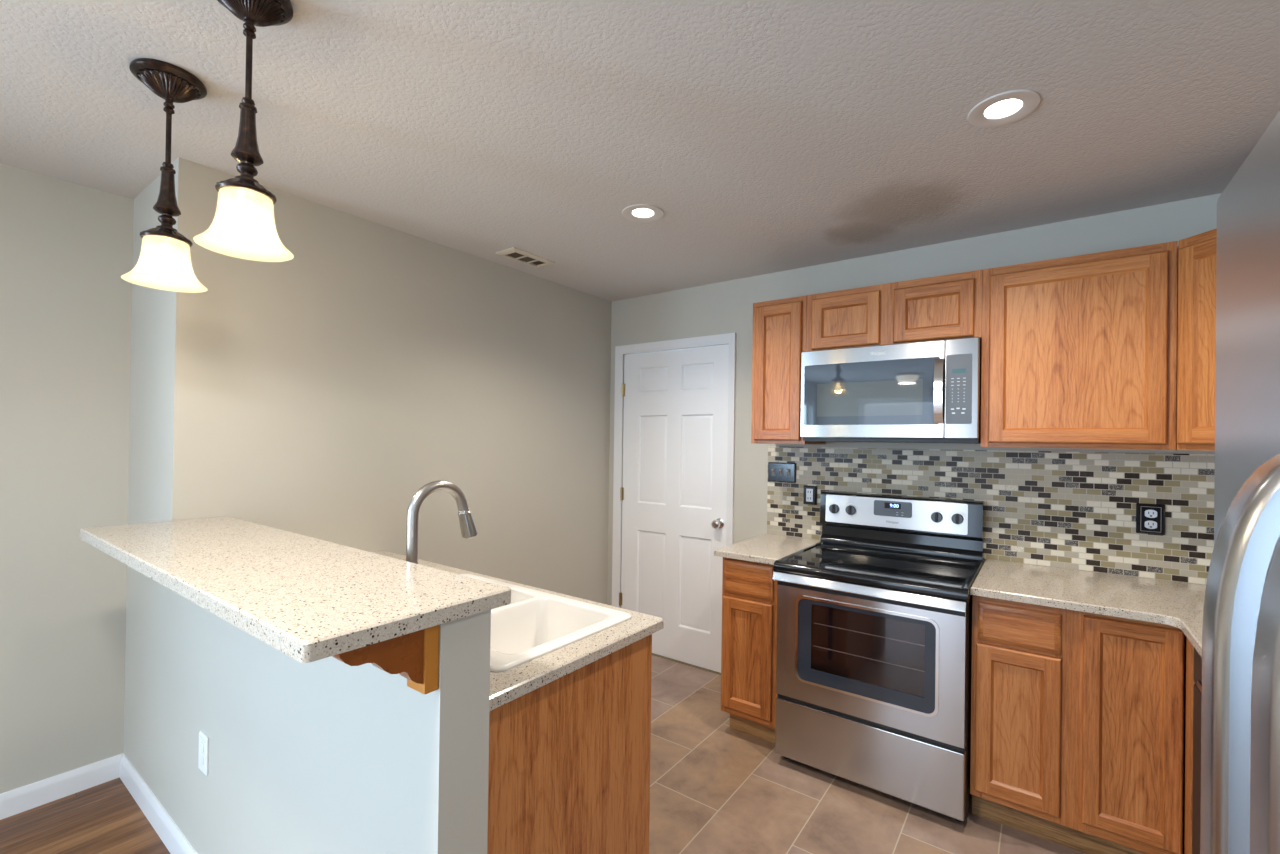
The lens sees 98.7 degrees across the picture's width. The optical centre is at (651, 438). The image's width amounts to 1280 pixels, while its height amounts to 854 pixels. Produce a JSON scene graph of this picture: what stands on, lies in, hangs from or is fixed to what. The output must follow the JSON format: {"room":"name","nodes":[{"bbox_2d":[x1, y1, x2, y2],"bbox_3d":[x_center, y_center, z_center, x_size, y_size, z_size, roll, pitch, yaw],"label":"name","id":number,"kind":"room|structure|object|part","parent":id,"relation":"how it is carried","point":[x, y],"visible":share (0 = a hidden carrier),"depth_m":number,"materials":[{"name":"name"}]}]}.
{"room":"kitchen","nodes":[
{"label":"kitchen","id":0,"kind":"room"},
{"bbox_2d":[0,163,133,793],"bbox_3d":[-3.613,0.177,0.529,0.120,2.456,4.559,1,0,36],"label":"wall","id":1,"kind":"structure","parent":0,"point":[66,248],"depth_m":2.18,"materials":[{"name":"beige paint"}]},
{"bbox_2d":[0,753,123,819],"bbox_3d":[-2.898,1.374,1.427,0.014,0.092,2.237,1,0,36],"label":"baseboard","id":2,"kind":"structure","parent":1,"relation":"attached to","point":[24,798],"depth_m":2.18,"materials":[{"name":"white wood"}]},
{"bbox_2d":[124,174,490,853],"bbox_3d":[-1.326,0.215,1.766,2.393,2.456,0.120,1,0,36],"label":"wall","id":3,"kind":"structure","parent":0,"point":[329,755],"depth_m":1.43,"materials":[{"name":"beige paint"}]},
{"bbox_2d":[120,754,196,853],"bbox_3d":[-1.327,1.397,1.667,2.259,0.092,0.014,1,0,36],"label":"baseboard","id":4,"kind":"structure","parent":3,"relation":"attached to","point":[174,840],"depth_m":2.03,"materials":[{"name":"white wood"}]},
{"bbox_2d":[198,731,208,775],"bbox_3d":[-1.431,1.005,1.750,0.074,0.120,0.009,1,0,36],"label":"outlet cover","id":5,"kind":"object","parent":3,"relation":"attached to","point":[203,755],"visible":1,"depth_m":1.74,"materials":[{"name":"white plastic"}]},
{"bbox_2d":[199,754,203,764],"bbox_3d":[-1.433,1.024,1.747,0.032,0.028,0.002,1,0,36],"label":"receptacle","id":6,"kind":"object","parent":5,"relation":"attached to","point":[201,756],"depth_m":1.74,"materials":[{"name":"white plastic"}]},
{"bbox_2d":[200,742,203,752],"bbox_3d":[-1.433,0.985,1.747,0.032,0.028,0.002,1,0,36],"label":"receptacle","id":7,"kind":"object","parent":5,"relation":"attached to","point":[201,743],"depth_m":1.75,"materials":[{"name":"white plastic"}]},
{"bbox_2d":[80,516,510,662],"bbox_3d":[-1.080,0.320,1.471,1.658,0.032,0.400,1,0,36],"label":"countertop","id":8,"kind":"structure","parent":3,"relation":"on","point":[309,599],"depth_m":1.17,"materials":[{"name":"stone"}]},
{"bbox_2d":[332,625,438,693],"bbox_3d":[-0.471,0.404,0.964,0.060,0.124,0.179,1,0,36],"label":"corbel","id":9,"kind":"object","parent":3,"relation":"attached to","point":[414,656],"visible":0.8,"depth_m":0.98,"materials":[{"name":"brown wood"}]},
{"bbox_3d":[-0.427,0.405,1.025,0.060,0.124,0.029,1,0,36],"label":"plate","id":10,"kind":"part","parent":9,"relation":"part of","materials":[{"name":"orange wood"}]},
{"bbox_2d":[157,157,611,810],"bbox_3d":[-1.068,0.225,3.010,0.120,2.456,2.441,1,0,36],"label":"wall","id":11,"kind":"structure","parent":0,"point":[325,367],"depth_m":2.59,"materials":[{"name":"beige paint"}]},
{"bbox_2d":[0,655,1184,853],"bbox_3d":[-1.176,1.463,0.262,4.411,0.050,7.240,1,0,36],"label":"floor","id":12,"kind":"structure","parent":0,"point":[716,788],"depth_m":2.14,"materials":[{"name":"tile"}]},
{"bbox_2d":[487,634,651,853],"bbox_3d":[-0.834,1.008,1.869,1.600,0.886,0.654,1,0,36],"label":"base cabinet","id":13,"kind":"object","parent":12,"relation":"on","point":[569,771],"visible":0.23,"depth_m":1.40,"materials":[{"name":"brown wood"}]},
{"bbox_2d":[372,550,663,710],"bbox_3d":[-0.815,0.550,1.870,1.626,0.028,0.668,1,0,36],"label":"countertop","id":14,"kind":"structure","parent":13,"relation":"on","point":[506,686],"depth_m":1.40,"materials":[{"name":"stone"}]},
{"bbox_2d":[406,480,477,563],"bbox_3d":[-0.587,0.324,1.567,0.109,0.405,0.239,1,0,36],"label":"faucet","id":15,"kind":"object","parent":14,"relation":"on","point":[468,528],"visible":0.72,"depth_m":1.54,"materials":[{"name":"silver metal"}]},
{"bbox_2d":[459,574,630,671],"bbox_3d":[-0.543,0.623,1.708,0.838,0.190,0.518,1,0,36],"label":"sink","id":16,"kind":"object","parent":14,"relation":"in","point":[535,624],"visible":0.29,"depth_m":1.74,"materials":[{"name":"white ceramic"}]},
{"bbox_3d":[-0.664,0.622,1.813,0.418,0.190,0.413,1,0,36],"label":"bowl","id":17,"kind":"part","parent":16,"relation":"part of","materials":[{"name":"white ceramic"}]},
{"bbox_3d":[-0.355,0.625,1.591,0.328,0.190,0.413,1,0,36],"label":"bowl","id":18,"kind":"part","parent":16,"relation":"part of","materials":[{"name":"white ceramic"}]},
{"bbox_2d":[721,557,776,743],"bbox_3d":[0.645,1.033,2.887,0.313,0.886,0.621,1,0,36],"label":"base cabinet","id":19,"kind":"object","parent":12,"relation":"on","point":[749,589],"visible":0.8,"depth_m":2.65,"materials":[{"name":"brown wood"}]},
{"bbox_3d":[0.457,1.055,2.651,0.262,0.546,0.019,1,0,36],"label":"door","id":20,"kind":"part","parent":19,"relation":"part of","materials":[{"name":"brown wood"}]},
{"bbox_3d":[0.464,0.684,2.652,0.258,0.160,0.019,1,0,36],"label":"drawer","id":21,"kind":"part","parent":19,"relation":"part of","materials":[{"name":"brown wood"}]},
{"bbox_2d":[714,533,819,564],"bbox_3d":[0.634,0.576,2.889,0.346,0.028,0.642,1,0,36],"label":"countertop","id":22,"kind":"structure","parent":19,"relation":"on","point":[767,548],"depth_m":2.79,"materials":[{"name":"stone"}]},
{"bbox_2d":[773,491,984,822],"bbox_3d":[1.049,0.884,2.521,0.762,1.192,0.725,1,0,36],"label":"stove","id":23,"kind":"object","parent":12,"relation":"on","point":[874,636],"visible":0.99,"depth_m":2.30,"materials":[{"name":"silver metal"}]},
{"bbox_3d":[0.966,0.374,2.913,0.050,0.050,0.015,1,0,36],"label":"knob","id":24,"kind":"part","parent":23,"relation":"part of","materials":[{"name":"grey plastic"}]},
{"bbox_3d":[1.036,0.375,2.863,0.050,0.050,0.015,1,0,36],"label":"knob","id":25,"kind":"part","parent":23,"relation":"part of","materials":[{"name":"grey plastic"}]},
{"bbox_3d":[0.873,1.302,2.280,0.749,0.252,0.044,1,0,36],"label":"storage drawer","id":26,"kind":"part","parent":23,"relation":"part of","materials":[{"name":"silver metal"}]},
{"bbox_2d":[773,571,967,748],"bbox_3d":[0.865,0.879,2.263,0.750,0.558,0.090,1,0,36],"label":"oven","id":27,"kind":"object","parent":23,"relation":"in","point":[891,658],"depth_m":2.24,"materials":[{"name":"silver metal"}]},
{"bbox_2d":[774,541,984,602],"bbox_3d":[1.061,0.586,2.533,0.762,0.052,0.699,1,0,36],"label":"cooktop","id":28,"kind":"object","parent":23,"relation":"in","point":[928,574],"depth_m":2.40,"materials":[{"name":"black glass"}]},
{"bbox_3d":[1.206,0.354,2.750,0.179,0.077,0.006,1,0,36],"label":"clock panel","id":29,"kind":"part","parent":23,"relation":"part of","materials":[{"name":"grey plastic"}]},
{"bbox_3d":[1.204,0.377,2.754,0.664,0.144,0.011,1,0,36],"label":"control panel","id":30,"kind":"part","parent":23,"relation":"part of","materials":[{"name":"silver metal"}]},
{"bbox_3d":[1.363,0.379,2.628,0.050,0.050,0.015,1,0,36],"label":"knob","id":31,"kind":"part","parent":23,"relation":"part of","materials":[{"name":"grey plastic"}]},
{"bbox_3d":[1.434,0.379,2.577,0.050,0.050,0.015,1,0,36],"label":"knob","id":32,"kind":"part","parent":23,"relation":"part of","materials":[{"name":"grey plastic"}]},
{"bbox_2d":[970,595,1184,853],"bbox_3d":[1.659,1.044,2.159,0.644,0.886,0.621,1,0,36],"label":"base cabinet","id":33,"kind":"object","parent":12,"relation":"on","point":[1077,717],"visible":0.86,"depth_m":1.92,"materials":[{"name":"brown wood"}]},
{"bbox_3d":[1.339,1.061,2.017,0.261,0.560,0.019,1,0,36],"label":"door","id":34,"kind":"part","parent":33,"relation":"part of","materials":[{"name":"brown wood"}]},
{"bbox_3d":[1.345,0.696,2.018,0.254,0.142,0.019,1,0,36],"label":"drawer","id":35,"kind":"part","parent":33,"relation":"part of","materials":[{"name":"brown wood"}]},
{"bbox_3d":[1.598,0.976,1.833,0.254,0.716,0.019,1,0,36],"label":"door","id":36,"kind":"part","parent":33,"relation":"part of","materials":[{"name":"brown wood"}]},
{"bbox_2d":[1183,636,1195,853],"bbox_3d":[2.109,1.048,1.789,0.620,0.886,0.696,1,0,36],"label":"base cabinet","id":37,"kind":"object","parent":12,"relation":"on","point":[1189,682],"visible":0.14,"depth_m":1.71,"materials":[{"name":"brown wood"}]},
{"bbox_2d":[970,559,1205,656],"bbox_3d":[1.685,0.584,1.702,1.218,0.028,1.344,1,0,36],"label":"countertop","id":38,"kind":"structure","parent":37,"relation":"on","point":[1180,605],"depth_m":2.03,"materials":[{"name":"stone"}]},
{"bbox_2d":[1192,648,1201,853],"bbox_3d":[1.712,1.047,1.255,0.602,0.872,0.629,1,0,36],"label":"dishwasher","id":39,"kind":"object","parent":12,"relation":"on","point":[1197,689],"visible":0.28,"depth_m":1.63,"materials":[{"name":"black wood"}]},
{"bbox_3d":[1.468,0.718,1.422,0.005,0.020,0.470,1,0,36],"label":"handle","id":40,"kind":"part","parent":39,"relation":"part of","materials":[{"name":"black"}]},
{"bbox_2d":[1200,111,1279,853],"bbox_3d":[0.685,0.577,0.051,0.874,1.730,0.906,1,0,36],"label":"refrigerator","id":41,"kind":"object","parent":12,"relation":"on","point":[1240,705],"visible":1,"depth_m":0.38,"materials":[{"name":"grey metal"}]},
{"bbox_3d":[0.416,0.460,0.369,0.065,0.916,0.054,1,0,36],"label":"handle","id":42,"kind":"part","parent":41,"relation":"part of","materials":[{"name":"silver metal"}]},
{"bbox_3d":[0.558,0.533,0.449,0.078,1.640,0.409,1,0,36],"label":"freezer door","id":43,"kind":"part","parent":41,"relation":"part of","materials":[{"name":"silver metal"}]},
{"bbox_3d":[0.347,0.459,0.273,0.065,0.916,0.054,1,0,36],"label":"handle","id":44,"kind":"part","parent":41,"relation":"part of","materials":[{"name":"silver metal"}]},
{"bbox_2d":[0,0,1279,300],"bbox_3d":[-1.141,-1.068,0.275,4.411,0.100,7.240,1,0,36],"label":"ceiling","id":45,"kind":"structure","parent":0,"point":[768,136],"depth_m":1.68,"materials":[{"name":"white paint"}]},
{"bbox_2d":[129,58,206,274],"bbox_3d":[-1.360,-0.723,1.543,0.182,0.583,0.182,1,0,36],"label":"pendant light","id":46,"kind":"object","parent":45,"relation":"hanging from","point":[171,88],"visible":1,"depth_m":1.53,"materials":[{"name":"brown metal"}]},
{"bbox_3d":[-1.363,-0.501,1.542,0.052,0.085,0.052,1,0,36],"label":"bulb","id":47,"kind":"part","parent":46,"relation":"part of","materials":[{"name":"white glass"}]},
{"bbox_3d":[-1.361,-0.685,1.542,0.060,0.124,0.060,1,0,36],"label":"fluted stem","id":48,"kind":"part","parent":46,"relation":"part of","materials":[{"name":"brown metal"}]},
{"bbox_3d":[-1.358,-0.847,1.543,0.034,0.203,0.034,1,0,36],"label":"rod","id":49,"kind":"part","parent":46,"relation":"part of","materials":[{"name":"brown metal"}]},
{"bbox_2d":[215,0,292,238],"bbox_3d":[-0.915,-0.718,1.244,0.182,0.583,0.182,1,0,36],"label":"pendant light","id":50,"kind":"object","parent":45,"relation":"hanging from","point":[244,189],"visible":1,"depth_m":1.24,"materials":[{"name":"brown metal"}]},
{"bbox_3d":[-0.918,-0.496,1.243,0.052,0.085,0.052,1,0,36],"label":"bulb","id":51,"kind":"part","parent":50,"relation":"part of","materials":[{"name":"white glass"}]},
{"bbox_3d":[-0.915,-0.680,1.244,0.060,0.124,0.060,1,0,36],"label":"fluted stem","id":52,"kind":"part","parent":50,"relation":"part of","materials":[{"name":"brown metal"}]},
{"bbox_3d":[-0.913,-0.843,1.244,0.034,0.203,0.034,1,0,36],"label":"rod","id":53,"kind":"part","parent":50,"relation":"part of","materials":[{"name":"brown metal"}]},
{"bbox_2d":[496,247,554,267],"bbox_3d":[-0.693,-0.992,3.033,0.150,0.013,0.300,1,0,36],"label":"ceiling vent","id":54,"kind":"object","parent":45,"relation":"in","point":[513,253],"visible":1,"depth_m":3.01,"materials":[{"name":"beige metal"}]},
{"bbox_2d":[622,204,663,221],"bbox_3d":[-0.039,-1.000,2.420,0.185,0.026,0.185,1,0,36],"label":"recessed light","id":55,"kind":"object","parent":45,"relation":"in","point":[637,212],"visible":1,"depth_m":2.42,"materials":[{"name":"grey"}]},
{"bbox_2d":[967,89,1040,127],"bbox_3d":[1.047,-0.988,1.637,0.185,0.026,0.185,1,0,36],"label":"recessed light","id":56,"kind":"object","parent":45,"relation":"in","point":[1007,107],"visible":1,"depth_m":1.64,"materials":[{"name":"grey"}]},
{"bbox_2d":[607,193,1221,607],"bbox_3d":[1.169,0.256,2.979,3.791,2.456,0.120,1,0,36],"label":"wall","id":57,"kind":"structure","parent":0,"point":[725,307],"depth_m":3.08,"materials":[{"name":"beige paint"}]},
{"bbox_2d":[619,344,728,672],"bbox_3d":[0.116,0.436,3.644,0.844,2.048,0.102,1,0,36],"label":"door","id":58,"kind":"structure","parent":57,"relation":"in","point":[673,493],"depth_m":3.63,"materials":[{"name":"white wood"}]},
{"bbox_3d":[0.406,0.533,3.413,0.062,0.062,0.067,1,0,36],"label":"knob","id":59,"kind":"part","parent":58,"relation":"part of","materials":[{"name":"silver metal"}]},
{"bbox_2d":[612,333,735,607],"bbox_3d":[0.115,0.410,3.649,0.950,2.124,0.018,1,0,36],"label":"trim","id":60,"kind":"structure","parent":57,"relation":"attached to","point":[729,338],"depth_m":3.76,"materials":[{"name":"white wood"}]},
{"bbox_2d":[652,653,720,674],"bbox_3d":[0.148,1.471,3.695,0.852,0.008,0.120,1,0,36],"label":"trim","id":61,"kind":"structure","parent":57,"relation":"attached to","point":[657,655],"depth_m":3.57,"materials":[{"name":"brown wood"}]},
{"bbox_2d":[751,295,825,443],"bbox_3d":[0.751,-0.347,3.002,0.297,0.758,0.344,1,0,36],"label":"upper cabinet","id":62,"kind":"object","parent":57,"relation":"attached to","point":[779,326],"visible":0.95,"depth_m":2.87,"materials":[{"name":"brown wood"}]},
{"bbox_3d":[0.656,-0.344,2.871,0.254,0.712,0.020,1,0,36],"label":"door","id":63,"kind":"part","parent":62,"relation":"part of","materials":[{"name":"brown wood"}]},
{"bbox_2d":[806,270,982,351],"bbox_3d":[1.187,-0.577,2.692,0.767,0.290,0.344,1,0,36],"label":"upper cabinet","id":64,"kind":"object","parent":57,"relation":"attached to","point":[944,307],"visible":0.84,"depth_m":2.52,"materials":[{"name":"brown wood"}]},
{"bbox_3d":[0.938,-0.570,2.672,0.324,0.253,0.020,1,0,36],"label":"door","id":65,"kind":"part","parent":64,"relation":"part of","materials":[{"name":"brown wood"}]},
{"bbox_2d":[800,337,981,443],"bbox_3d":[1.151,-0.202,2.649,0.764,0.446,0.430,1,0,36],"label":"microwave","id":66,"kind":"object","parent":64,"relation":"attached to","point":[926,391],"visible":1,"depth_m":2.47,"materials":[{"name":"silver metal"}]},
{"bbox_3d":[1.229,-0.203,2.353,0.034,0.278,0.041,1,0,36],"label":"handle","id":67,"kind":"part","parent":66,"relation":"part of","materials":[{"name":"silver metal"}]},
{"bbox_3d":[1.251,-0.563,2.447,0.323,0.248,0.020,1,0,36],"label":"door","id":68,"kind":"part","parent":64,"relation":"part of","materials":[{"name":"brown wood"}]},
{"bbox_2d":[767,446,1214,584],"bbox_3d":[1.629,0.315,2.569,2.323,0.515,0.008,1,0,36],"label":"backsplash","id":69,"kind":"structure","parent":57,"relation":"attached to","point":[1068,510],"depth_m":2.45,"materials":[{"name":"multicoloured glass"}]},
{"bbox_2d":[768,462,795,482],"bbox_3d":[0.749,0.198,3.178,0.169,0.113,0.032,1,0,36],"label":"switch plate","id":70,"kind":"object","parent":69,"relation":"attached to","point":[777,471],"visible":1,"depth_m":3.17,"materials":[{"name":"black metal"}]},
{"bbox_2d":[803,485,816,504],"bbox_3d":[0.889,0.320,3.084,0.076,0.106,0.018,1,0,36],"label":"wall outlet","id":71,"kind":"object","parent":69,"relation":"attached to","point":[810,492],"visible":1,"depth_m":3.08,"materials":[{"name":"black"}]},
{"bbox_2d":[806,495,812,501],"bbox_3d":[0.884,0.338,3.078,0.038,0.036,0.002,1,0,36],"label":"receptacle","id":72,"kind":"object","parent":71,"relation":"attached to","point":[809,498],"depth_m":3.08,"materials":[{"name":"white plastic"}]},
{"bbox_2d":[806,489,812,494],"bbox_3d":[0.884,0.302,3.078,0.038,0.036,0.002,1,0,36],"label":"receptacle","id":73,"kind":"object","parent":71,"relation":"attached to","point":[808,491],"depth_m":3.08,"materials":[{"name":"white plastic"}]},
{"bbox_2d":[1136,503,1164,534],"bbox_3d":[2.046,0.332,2.252,0.089,0.124,0.019,1,0,36],"label":"wall outlet","id":74,"kind":"object","parent":69,"relation":"attached to","point":[1150,518],"visible":1,"depth_m":2.25,"materials":[{"name":"black"}]},
{"bbox_2d":[1145,521,1156,528],"bbox_3d":[2.041,0.354,2.246,0.038,0.033,0.003,1,0,36],"label":"receptacle","id":75,"kind":"object","parent":74,"relation":"attached to","point":[1148,524],"depth_m":2.24,"materials":[{"name":"white plastic"}]},
{"bbox_2d":[1145,510,1156,517],"bbox_3d":[2.042,0.310,2.246,0.038,0.033,0.003,1,0,36],"label":"receptacle","id":76,"kind":"object","parent":74,"relation":"attached to","point":[1148,513],"depth_m":2.24,"materials":[{"name":"white plastic"}]},
{"bbox_2d":[981,241,1177,449],"bbox_3d":[1.743,-0.337,2.289,0.608,0.758,0.344,1,0,36],"label":"upper cabinet","id":77,"kind":"object","parent":57,"relation":"attached to","point":[1080,351],"visible":1,"depth_m":2.14,"materials":[{"name":"brown wood"}]},
{"bbox_2d":[1176,228,1216,450],"bbox_3d":[2.158,-0.334,1.827,0.608,0.758,0.611,1,0,36],"label":"upper cabinet","id":78,"kind":"object","parent":57,"relation":"attached to","point":[1197,254],"visible":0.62,"depth_m":1.92,"materials":[{"name":"brown wood"}]}
]}

